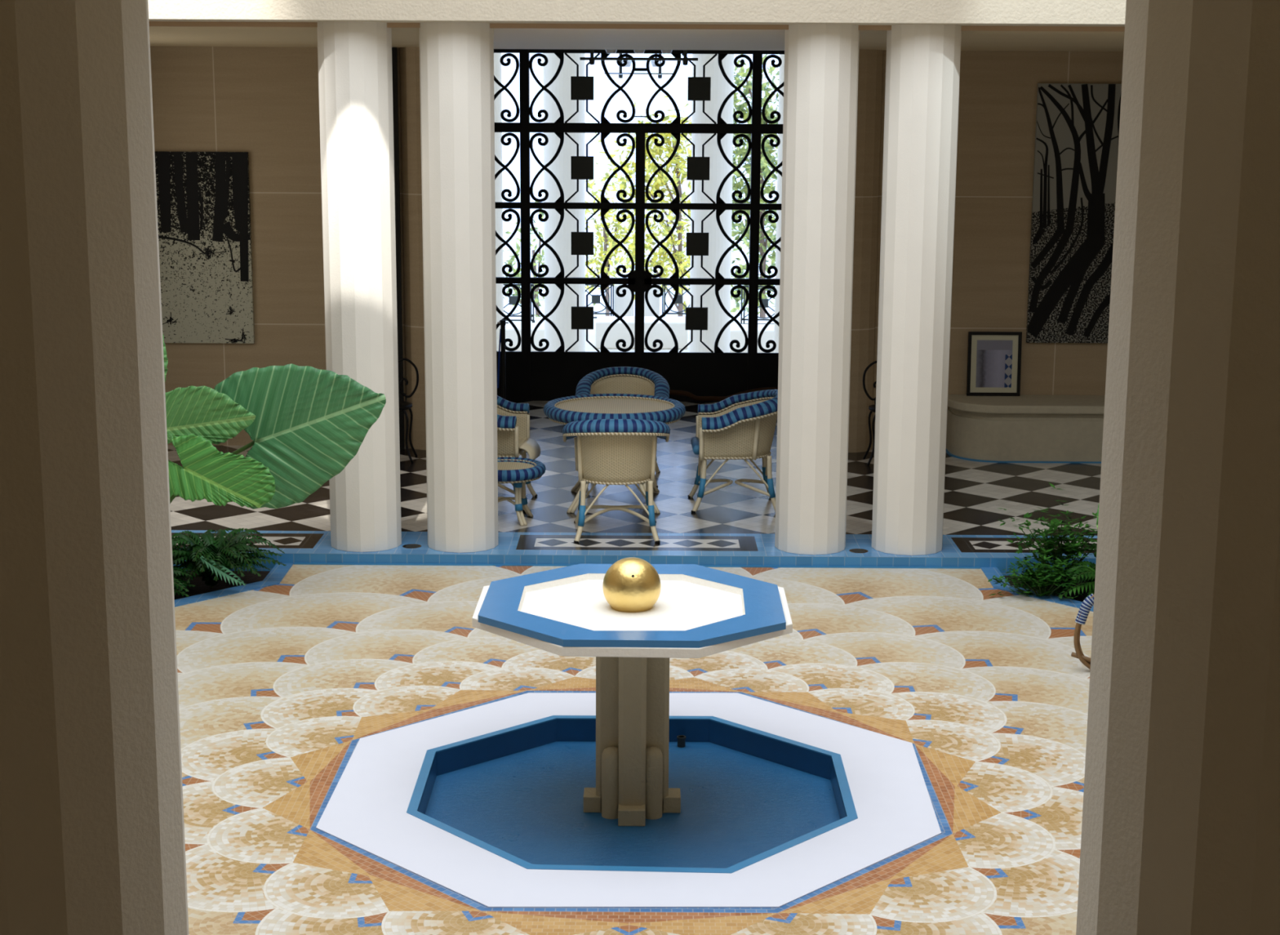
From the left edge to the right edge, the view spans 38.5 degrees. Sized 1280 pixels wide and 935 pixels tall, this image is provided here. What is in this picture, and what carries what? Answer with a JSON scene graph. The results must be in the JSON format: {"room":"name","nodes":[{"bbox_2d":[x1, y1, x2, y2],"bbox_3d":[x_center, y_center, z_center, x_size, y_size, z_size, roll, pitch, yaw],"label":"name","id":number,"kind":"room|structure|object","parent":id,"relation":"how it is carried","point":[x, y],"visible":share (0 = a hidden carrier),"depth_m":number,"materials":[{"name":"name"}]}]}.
{"room":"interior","nodes":[
{"label":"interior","id":0,"kind":"room"},
{"bbox_2d":[173,570,270,599],"bbox_3d":[-3.527,0.901,11.140,2.197,0.001,2.275,0,11,0],"label":"soil","id":1,"kind":"structure","parent":0,"point":[200,587],"depth_m":11.94,"materials":[{"name":"soil"}]},
{"bbox_2d":[173,564,199,596],"bbox_3d":[-3.197,0.718,11.479,0.836,0.239,0.838,0,11,0],"label":"fern","id":2,"kind":"object","parent":1,"relation":"on","point":[177,580],"visible":0.06,"depth_m":11.44,"materials":[{"name":"green plant"}]},
{"bbox_2d":[171,527,286,587],"bbox_3d":[-2.749,0.605,11.759,0.869,0.359,0.920,7,13,31],"label":"fern","id":3,"kind":"object","parent":1,"relation":"on","point":[212,561],"visible":0.94,"depth_m":11.69,"materials":[{"name":"green plant"}]},
{"bbox_2d":[162,333,386,508],"bbox_3d":[-2.429,-0.022,10.896,1.786,1.927,0.496,2,11,9],"label":"plant","id":4,"kind":"object","parent":1,"relation":"on","point":[305,424],"visible":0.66,"depth_m":10.93,"materials":[{"name":"green plant"}]},
{"bbox_2d":[150,46,406,446],"bbox_3d":[-3.107,-2.011,15.949,2.980,3.810,0.200,0,11,0],"label":"wall","id":5,"kind":"structure","parent":0,"point":[263,102],"depth_m":15.73,"materials":[{"name":"stone"}]},
{"bbox_2d":[154,151,254,343],"bbox_3d":[-3.956,-1.897,15.848,1.183,1.646,0.047,0,11,0],"label":"picture","id":6,"kind":"object","parent":5,"relation":"attached to","point":[203,206],"visible":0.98,"depth_m":15.83,"materials":[{"name":"black"}]},
{"bbox_2d":[391,47,404,449],"bbox_3d":[-2.204,-1.844,15.723,0.300,3.432,0.040,0,11,0],"label":"door","id":7,"kind":"structure","parent":5,"relation":"in","point":[394,53],"depth_m":15.68,"materials":[{"name":"black"}]},
{"bbox_2d":[399,47,426,449],"bbox_3d":[-1.798,-1.857,15.790,0.520,3.437,0.200,0,11,0],"label":"trim","id":8,"kind":"structure","parent":5,"relation":"attached to","point":[409,57],"depth_m":15.72,"materials":[{"name":"stone"}]},
{"bbox_2d":[174,564,1093,934],"bbox_3d":[-0.035,1.424,8.247,9.200,0.001,8.130,0,11,0],"label":"floor","id":9,"kind":"structure","parent":0,"point":[279,686],"depth_m":9.15,"materials":[{"name":"tile"}]},
{"bbox_2d":[174,562,293,606],"bbox_3d":[-3.113,0.900,10.979,0.411,0.046,3.026,8,13,35],"label":"trim","id":10,"kind":"structure","parent":9,"relation":"on","point":[277,573],"depth_m":11.60,"materials":[{"name":"blue tile"}]},
{"bbox_2d":[315,692,941,907],"bbox_3d":[-0.029,1.492,8.262,2.667,0.151,2.645,0,11,0],"label":"fountain basin","id":11,"kind":"object","parent":9,"relation":"in","point":[780,805],"visible":0.93,"depth_m":8.15,"materials":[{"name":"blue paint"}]},
{"bbox_2d":[471,564,792,826],"bbox_3d":[-0.034,1.056,8.210,1.388,0.966,1.334,0,11,0],"label":"fountain","id":12,"kind":"object","parent":11,"relation":"on","point":[699,611],"visible":0.95,"depth_m":8.07,"materials":[{"name":"white paint"}]},
{"bbox_2d":[517,573,745,630],"bbox_3d":[-0.032,0.602,8.092,0.993,0.028,0.970,0,11,0],"label":"basin","id":13,"kind":"object","parent":12,"relation":"in","point":[546,601],"depth_m":8.12,"materials":[{"name":"paint"}]},
{"bbox_2d":[602,556,661,612],"bbox_3d":[-0.036,0.507,8.071,0.257,0.222,0.257,0,11,0],"label":"ball","id":14,"kind":"object","parent":12,"relation":"on","point":[631,584],"visible":1,"depth_m":7.98,"materials":[{"name":"gold metal"}]},
{"bbox_2d":[676,734,685,747],"bbox_3d":[0.205,1.357,9.079,0.046,0.050,0.046,0,11,0],"label":"drain pipe","id":15,"kind":"object","parent":11,"relation":"on","point":[681,738],"visible":1,"depth_m":9.06,"materials":[{"name":"metal"}]},
{"bbox_2d":[293,562,980,568],"bbox_3d":[-0.021,0.656,12.229,4.580,0.008,0.020,0,11,0],"label":"trim","id":16,"kind":"structure","parent":9,"relation":"on","point":[299,563],"depth_m":12.22,"materials":[{"name":"blue tile"}]},
{"bbox_2d":[980,567,1093,611],"bbox_3d":[3.062,0.937,10.964,0.411,0.046,3.026,-7,13,-35],"label":"trim","id":17,"kind":"structure","parent":9,"relation":"on","point":[989,572],"depth_m":11.62,"materials":[{"name":"blue tile"}]},
{"bbox_2d":[1071,593,1094,669],"bbox_3d":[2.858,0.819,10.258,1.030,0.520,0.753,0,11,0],"label":"rattan armchair","id":18,"kind":"object","parent":9,"relation":"on","point":[1086,606],"visible":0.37,"depth_m":9.90,"materials":[{"name":"brown wicker"}]},
{"bbox_2d":[167,400,1101,558],"bbox_3d":[-0.009,-0.057,15.582,9.200,0.001,6.835,0,11,0],"label":"floor","id":19,"kind":"structure","parent":0,"point":[734,519],"depth_m":13.59,"materials":[{"name":"tile"}]},
{"bbox_2d":[316,21,401,551],"bbox_3d":[-1.859,-1.186,12.178,0.482,3.479,0.482,0,11,0],"label":"fluted column","id":20,"kind":"structure","parent":19,"relation":"on","point":[354,58],"depth_m":11.95,"materials":[{"name":"stone"}]},
{"bbox_2d":[398,357,418,462],"bbox_3d":[-2.116,-0.485,15.505,0.464,0.854,0.380,0,11,0],"label":"chair","id":21,"kind":"object","parent":19,"relation":"on","point":[403,405],"visible":0.5,"depth_m":15.57,"materials":[{"name":"black metal"}]},
{"bbox_2d":[402,543,421,548],"bbox_3d":[-1.548,0.536,12.433,0.128,0.005,0.128,0,11,0],"label":"floor drain","id":22,"kind":"object","parent":19,"relation":"on","point":[409,545],"visible":1,"depth_m":12.43,"materials":[{"name":"silver metal"}]},
{"bbox_2d":[418,22,497,552],"bbox_3d":[-1.199,-1.182,12.177,0.482,3.479,0.482,0,11,0],"label":"fluted column","id":23,"kind":"structure","parent":19,"relation":"on","point":[457,117],"depth_m":11.98,"materials":[{"name":"stone"}]},
{"bbox_2d":[497,320,508,399],"bbox_3d":[-1.244,-0.816,16.680,0.300,1.062,0.300,0,11,0],"label":"barrier post","id":24,"kind":"object","parent":19,"relation":"on","point":[503,322],"visible":0.54,"depth_m":16.63,"materials":[{"name":"black metal"}]},
{"bbox_2d":[497,395,540,511],"bbox_3d":[-1.173,-0.154,13.775,0.802,0.876,0.748,1,11,5],"label":"wicker armchair","id":25,"kind":"object","parent":19,"relation":"on","point":[513,440],"visible":0.32,"depth_m":13.68,"materials":[{"name":"beige wicker"}]},
{"bbox_2d":[497,457,546,525],"bbox_3d":[-0.971,0.180,13.225,0.584,0.426,0.584,0,11,0],"label":"footstool","id":26,"kind":"object","parent":19,"relation":"on","point":[517,471],"visible":0.52,"depth_m":13.11,"materials":[{"name":"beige wicker"}]},
{"bbox_2d":[543,393,685,513],"bbox_3d":[-0.193,-0.105,13.840,1.070,0.769,1.070,0,11,0],"label":"table","id":27,"kind":"object","parent":19,"relation":"on","point":[565,410],"visible":0.71,"depth_m":13.67,"materials":[{"name":"beige wicker"}]},
{"bbox_2d":[562,418,670,542],"bbox_3d":[-0.165,0.046,12.760,0.748,0.876,0.765,0,11,-2],"label":"wicker armchair","id":28,"kind":"object","parent":19,"relation":"on","point":[608,451],"visible":1,"depth_m":12.54,"materials":[{"name":"beige wicker"}]},
{"bbox_2d":[575,366,669,487],"bbox_3d":[-0.138,-0.332,14.732,0.748,0.876,0.765,1,11,2],"label":"wicker armchair","id":29,"kind":"object","parent":19,"relation":"on","point":[615,380],"visible":0.32,"depth_m":14.88,"materials":[{"name":"beige wicker"}]},
{"bbox_2d":[173,552,1096,575],"bbox_3d":[-0.021,0.650,12.248,9.200,0.132,0.020,0,11,0],"label":"trim","id":30,"kind":"structure","parent":19,"relation":"attached to","point":[1002,563],"depth_m":12.23,"materials":[{"name":"blue tile"}]},
{"bbox_2d":[669,386,777,400],"bbox_3d":[0.779,-0.745,18.573,1.231,0.152,0.106,0,11,0],"label":"cord","id":31,"kind":"object","parent":19,"relation":"on","point":[682,393],"visible":0.69,"depth_m":18.56,"materials":[{"name":"black"}]},
{"bbox_2d":[688,389,777,512],"bbox_3d":[0.756,-0.139,13.749,0.765,0.876,0.748,0,11,-1],"label":"wicker armchair","id":32,"kind":"object","parent":19,"relation":"on","point":[742,426],"visible":0.95,"depth_m":13.51,"materials":[{"name":"beige wicker"}]},
{"bbox_2d":[774,23,859,555],"bbox_3d":[1.170,-1.168,12.171,0.482,3.479,0.482,0,11,0],"label":"fluted column","id":33,"kind":"structure","parent":19,"relation":"on","point":[821,60],"depth_m":11.98,"materials":[{"name":"stone"}]},
{"bbox_2d":[848,548,868,553],"bbox_3d":[1.477,0.565,12.369,0.128,0.005,0.128,0,11,0],"label":"floor drain","id":34,"kind":"object","parent":19,"relation":"on","point":[852,550],"visible":1,"depth_m":12.37,"materials":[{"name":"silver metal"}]},
{"bbox_2d":[862,360,876,465],"bbox_3d":[2.124,-0.459,15.495,0.464,0.854,0.380,0,11,0],"label":"chair","id":35,"kind":"object","parent":19,"relation":"on","point":[872,407],"visible":0.38,"depth_m":15.57,"materials":[{"name":"black metal"}]},
{"bbox_2d":[871,24,961,555],"bbox_3d":[1.830,-1.164,12.169,0.482,3.479,0.482,0,11,0],"label":"fluted column","id":36,"kind":"structure","parent":19,"relation":"on","point":[922,61],"depth_m":11.98,"materials":[{"name":"stone"}]},
{"bbox_2d":[946,394,1105,462],"bbox_3d":[3.623,-0.335,15.816,1.940,0.496,0.635,0,11,0],"label":"stone bench","id":37,"kind":"object","parent":19,"relation":"on","point":[1023,428],"visible":0.73,"depth_m":15.58,"materials":[{"name":"beige stone"}]},
{"bbox_2d":[966,331,1022,395],"bbox_3d":[3.084,-0.902,15.951,0.464,0.558,0.049,0,11,0],"label":"framed print","id":38,"kind":"object","parent":37,"relation":"on","point":[993,357],"visible":1,"depth_m":15.95,"materials":[{"name":"black"}]},
{"bbox_2d":[149,26,1124,51],"bbox_3d":[0.006,-3.308,13.754,9.200,0.200,4.000,0,11,0],"label":"ceiling","id":39,"kind":"structure","parent":0,"point":[159,36],"depth_m":13.54,"materials":[{"name":"paint"}]},
{"bbox_2d":[148,21,1124,31],"bbox_3d":[-0.001,-2.875,11.780,9.200,0.108,0.040,0,11,0],"label":"trim","id":40,"kind":"structure","parent":39,"relation":"attached to","point":[164,24],"depth_m":11.77,"materials":[{"name":"beige paint"}]},
{"bbox_2d":[147,0,1126,26],"bbox_3d":[0.005,-4.128,11.362,9.200,2.668,0.310,0,11,0],"label":"beam","id":41,"kind":"structure","parent":0,"point":[1108,13],"depth_m":11.45,"materials":[{"name":"paint"}]},
{"bbox_2d":[506,316,774,351],"bbox_3d":[0.018,-1.323,23.732,14.000,0.200,9.550,0,11,0],"label":"floor","id":42,"kind":"structure","parent":0,"point":[591,332],"depth_m":26.01,"materials":[{"name":"stone"}]},
{"bbox_2d":[493,53,503,351],"bbox_3d":[-1.851,-3.504,22.785,0.282,4.420,0.282,0,11,0],"label":"porch column","id":43,"kind":"structure","parent":42,"relation":"on","point":[497,65],"depth_m":22.71,"materials":[{"name":"stone"}]},
{"bbox_2d":[503,284,534,322],"bbox_3d":[-1.762,-2.166,25.486,0.600,0.774,0.040,0,11,0],"label":"terrace railing","id":44,"kind":"object","parent":42,"relation":"on","point":[512,299],"visible":0.3,"depth_m":25.46,"materials":[{"name":"metal"}]},
{"bbox_2d":[505,322,544,351],"bbox_3d":[-1.572,-1.746,24.547,0.722,0.305,0.800,0,11,0],"label":"stone bench","id":45,"kind":"object","parent":42,"relation":"on","point":[510,333],"visible":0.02,"depth_m":24.16,"materials":[{"name":"white stone"}]},
{"bbox_2d":[542,53,585,351],"bbox_3d":[-0.939,-3.499,22.783,0.514,4.420,0.514,0,11,0],"label":"porch column","id":46,"kind":"structure","parent":42,"relation":"on","point":[561,242],"depth_m":22.63,"materials":[{"name":"paint"}]},
{"bbox_2d":[585,284,613,318],"bbox_3d":[-0.622,-2.220,25.879,0.529,0.744,0.040,0,11,0],"label":"terrace railing","id":47,"kind":"object","parent":42,"relation":"on","point":[595,298],"visible":0.5,"depth_m":25.83,"materials":[{"name":"metal"}]},
{"bbox_2d":[613,284,633,315],"bbox_3d":[-0.232,-2.289,26.322,0.273,0.718,0.500,0,11,0],"label":"stone pier","id":48,"kind":"object","parent":42,"relation":"on","point":[620,304],"visible":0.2,"depth_m":26.05,"materials":[{"name":"white stone"}]},
{"bbox_2d":[595,315,688,349],"bbox_3d":[0.023,-1.838,24.931,1.239,0.359,0.800,0,11,0],"label":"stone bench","id":49,"kind":"object","parent":42,"relation":"on","point":[619,331],"visible":0.62,"depth_m":24.54,"materials":[{"name":"white stone"}]},
{"bbox_2d":[644,284,659,315],"bbox_3d":[0.133,-2.297,26.319,0.299,0.739,0.500,0,11,0],"label":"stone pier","id":50,"kind":"object","parent":42,"relation":"on","point":[654,301],"visible":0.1,"depth_m":26.05,"materials":[{"name":"white stone"}]},
{"bbox_2d":[662,284,689,314],"bbox_3d":[0.535,-2.216,25.875,0.468,0.751,0.040,0,11,0],"label":"terrace railing","id":51,"kind":"object","parent":42,"relation":"on","point":[679,300],"visible":0.52,"depth_m":25.83,"materials":[{"name":"metal"}]},
{"bbox_2d":[688,53,734,352],"bbox_3d":[0.891,-3.488,22.779,0.514,4.420,0.514,0,11,0],"label":"porch column","id":52,"kind":"structure","parent":42,"relation":"on","point":[719,168],"depth_m":22.61,"materials":[{"name":"paint"}]},
{"bbox_2d":[729,324,774,352],"bbox_3d":[1.516,-1.727,24.540,0.831,0.305,0.800,0,11,0],"label":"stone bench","id":53,"kind":"object","parent":42,"relation":"on","point":[736,333],"visible":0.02,"depth_m":24.15,"materials":[{"name":"white stone"}]},
{"bbox_2d":[740,285,774,324],"bbox_3d":[1.722,-2.141,25.478,0.660,0.766,0.040,0,11,0],"label":"terrace railing","id":54,"kind":"object","parent":42,"relation":"on","point":[765,301],"visible":0.35,"depth_m":25.45,"materials":[{"name":"metal"}]},
{"bbox_2d":[773,54,784,352],"bbox_3d":[1.844,-3.482,22.777,0.282,4.420,0.282,0,11,0],"label":"porch column","id":55,"kind":"structure","parent":42,"relation":"on","point":[781,73],"depth_m":22.73,"materials":[{"name":"paint"}]},
{"bbox_2d":[871,50,1123,448],"bbox_3d":[3.113,-1.974,15.934,2.980,3.810,0.200,0,11,0],"label":"wall","id":56,"kind":"structure","parent":0,"point":[998,89],"depth_m":15.79,"materials":[{"name":"stone"}]},
{"bbox_2d":[848,49,883,452],"bbox_3d":[1.802,-1.836,15.782,0.520,3.437,0.200,0,11,0],"label":"trim","id":57,"kind":"structure","parent":56,"relation":"attached to","point":[870,74],"depth_m":15.71,"materials":[{"name":"stone"}]},
{"bbox_2d":[1026,83,1121,342],"bbox_3d":[3.965,-2.172,15.769,1.178,2.212,0.043,0,11,0],"label":"picture","id":58,"kind":"object","parent":56,"relation":"attached to","point":[1076,148],"visible":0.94,"depth_m":15.74,"materials":[{"name":"black"}]},
{"bbox_2d":[1004,575,1094,601],"bbox_3d":[3.476,0.942,11.123,2.197,0.001,2.275,0,11,0],"label":"soil","id":59,"kind":"structure","parent":0,"point":[1079,597],"depth_m":11.82,"materials":[{"name":"soil"}]},
{"bbox_2d":[987,553,1090,599],"bbox_3d":[2.559,0.698,11.506,0.765,0.330,0.438,0,11,0],"label":"leafy shrub","id":60,"kind":"object","parent":59,"relation":"on","point":[1032,577],"visible":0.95,"depth_m":11.48,"materials":[{"name":"green plant"}]},
{"bbox_2d":[996,482,1097,595],"bbox_3d":[2.675,0.445,11.775,0.784,0.728,0.628,6,12,26],"label":"fern plant","id":61,"kind":"object","parent":59,"relation":"on","point":[1072,547],"visible":0.81,"depth_m":11.73,"materials":[{"name":"green plant"}]},
{"bbox_2d":[1051,560,1095,599],"bbox_3d":[2.996,0.734,11.537,0.802,0.252,0.859,0,11,0],"label":"fern","id":62,"kind":"object","parent":59,"relation":"on","point":[1091,574],"visible":0.16,"depth_m":11.44,"materials":[{"name":"green plant"}]},
{"bbox_2d":[1096,502,1099,532],"bbox_3d":[3.044,0.510,11.284,0.559,0.787,0.113,-5,12,-24],"label":"plant","id":63,"kind":"object","parent":59,"relation":"on","point":[1099,503],"visible":0.02,"depth_m":11.15,"materials":[{"name":"green plant"}]},
{"bbox_3d":[0.018,-4.073,16.993,3.600,0.100,2.650,0,11,0],"label":"ceiling","id":64,"kind":"structure","parent":0,"visible":0},
{"bbox_2d":[579,49,697,65],"bbox_3d":[-0.009,-3.798,16.613,1.071,0.296,0.124,0,11,0],"label":"light bar","id":65,"kind":"object","parent":64,"relation":"hanging from","point":[685,60],"visible":0.68,"depth_m":16.61,"materials":[{"name":"metal"}]},
{"bbox_3d":[0.036,-5.474,20.848,14.000,0.200,5.450,0,11,0],"label":"ceiling","id":66,"kind":"structure","parent":0,"visible":0},
{"bbox_2d":[604,53,672,78],"bbox_3d":[0.006,-4.827,20.489,0.801,0.936,0.124,0,11,0],"label":"light bar","id":67,"kind":"object","parent":66,"relation":"hanging from","point":[620,73],"visible":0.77,"depth_m":20.55,"materials":[{"name":"metal"}]},
{"bbox_3d":[-0.058,2.689,1.736,9.200,0.170,5.135,0,11,0],"label":"floor","id":68,"kind":"structure","parent":0,"visible":0},
{"bbox_2d":[0,0,189,934],"bbox_3d":[-1.105,0.506,3.391,0.500,3.482,0.500,0,11,0],"label":"fluted column","id":69,"kind":"structure","parent":68,"relation":"on","point":[92,842],"depth_m":3.13,"materials":[{"name":"stone"}]},
{"bbox_2d":[1075,0,1279,934],"bbox_3d":[1.078,0.519,3.386,0.499,3.482,0.499,0,11,0],"label":"fluted column","id":70,"kind":"structure","parent":68,"relation":"on","point":[1180,824],"depth_m":3.12,"materials":[{"name":"stone"}]},
{"label":"outside","id":71,"kind":"structure","parent":0,"visible":0},
{"bbox_2d":[585,95,691,316],"bbox_3d":[0.268,-3.593,34.876,2.799,6.827,3.094,0,11,0],"label":"tree","id":72,"kind":"object","parent":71,"point":[661,180],"visible":0.48,"depth_m":34.39,"materials":[{"name":"green plant"}]},
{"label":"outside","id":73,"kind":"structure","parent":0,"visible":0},
{"bbox_2d":[671,53,778,317],"bbox_3d":[1.995,-3.372,31.740,2.446,7.589,2.465,4,12,21],"label":"tree","id":74,"kind":"object","parent":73,"point":[764,242],"visible":0.25,"depth_m":31.27,"materials":[{"name":"green plant"}]},
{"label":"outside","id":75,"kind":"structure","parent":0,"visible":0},
{"bbox_2d":[585,176,653,315],"bbox_3d":[-0.762,-3.976,40.845,2.185,5.320,2.440,0,11,0],"label":"tree","id":76,"kind":"object","parent":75,"point":[605,238],"visible":0.51,"depth_m":40.51,"materials":[{"name":"green plant"}]},
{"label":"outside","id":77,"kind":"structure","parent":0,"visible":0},
{"bbox_2d":[502,201,544,316],"bbox_3d":[-2.037,-2.968,36.839,2.204,4.836,2.520,-5,12,-28],"label":"tree","id":78,"kind":"object","parent":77,"point":[539,257],"visible":0.2,"depth_m":36.71,"materials":[{"name":"green plant"}]},
{"bbox_3d":[-1.702,-2.227,17.353,0.180,3.720,2.650,0,11,0],"label":"wall","id":79,"kind":"structure","parent":0,"visible":0},
{"bbox_2d":[493,48,784,401],"bbox_3d":[0.000,-2.459,18.499,3.829,3.617,0.070,0,11,0],"label":"iron gate","id":80,"kind":"object","parent":79,"relation":"attached to","point":[540,375],"visible":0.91,"depth_m":18.51,"materials":[{"name":"black metal"}]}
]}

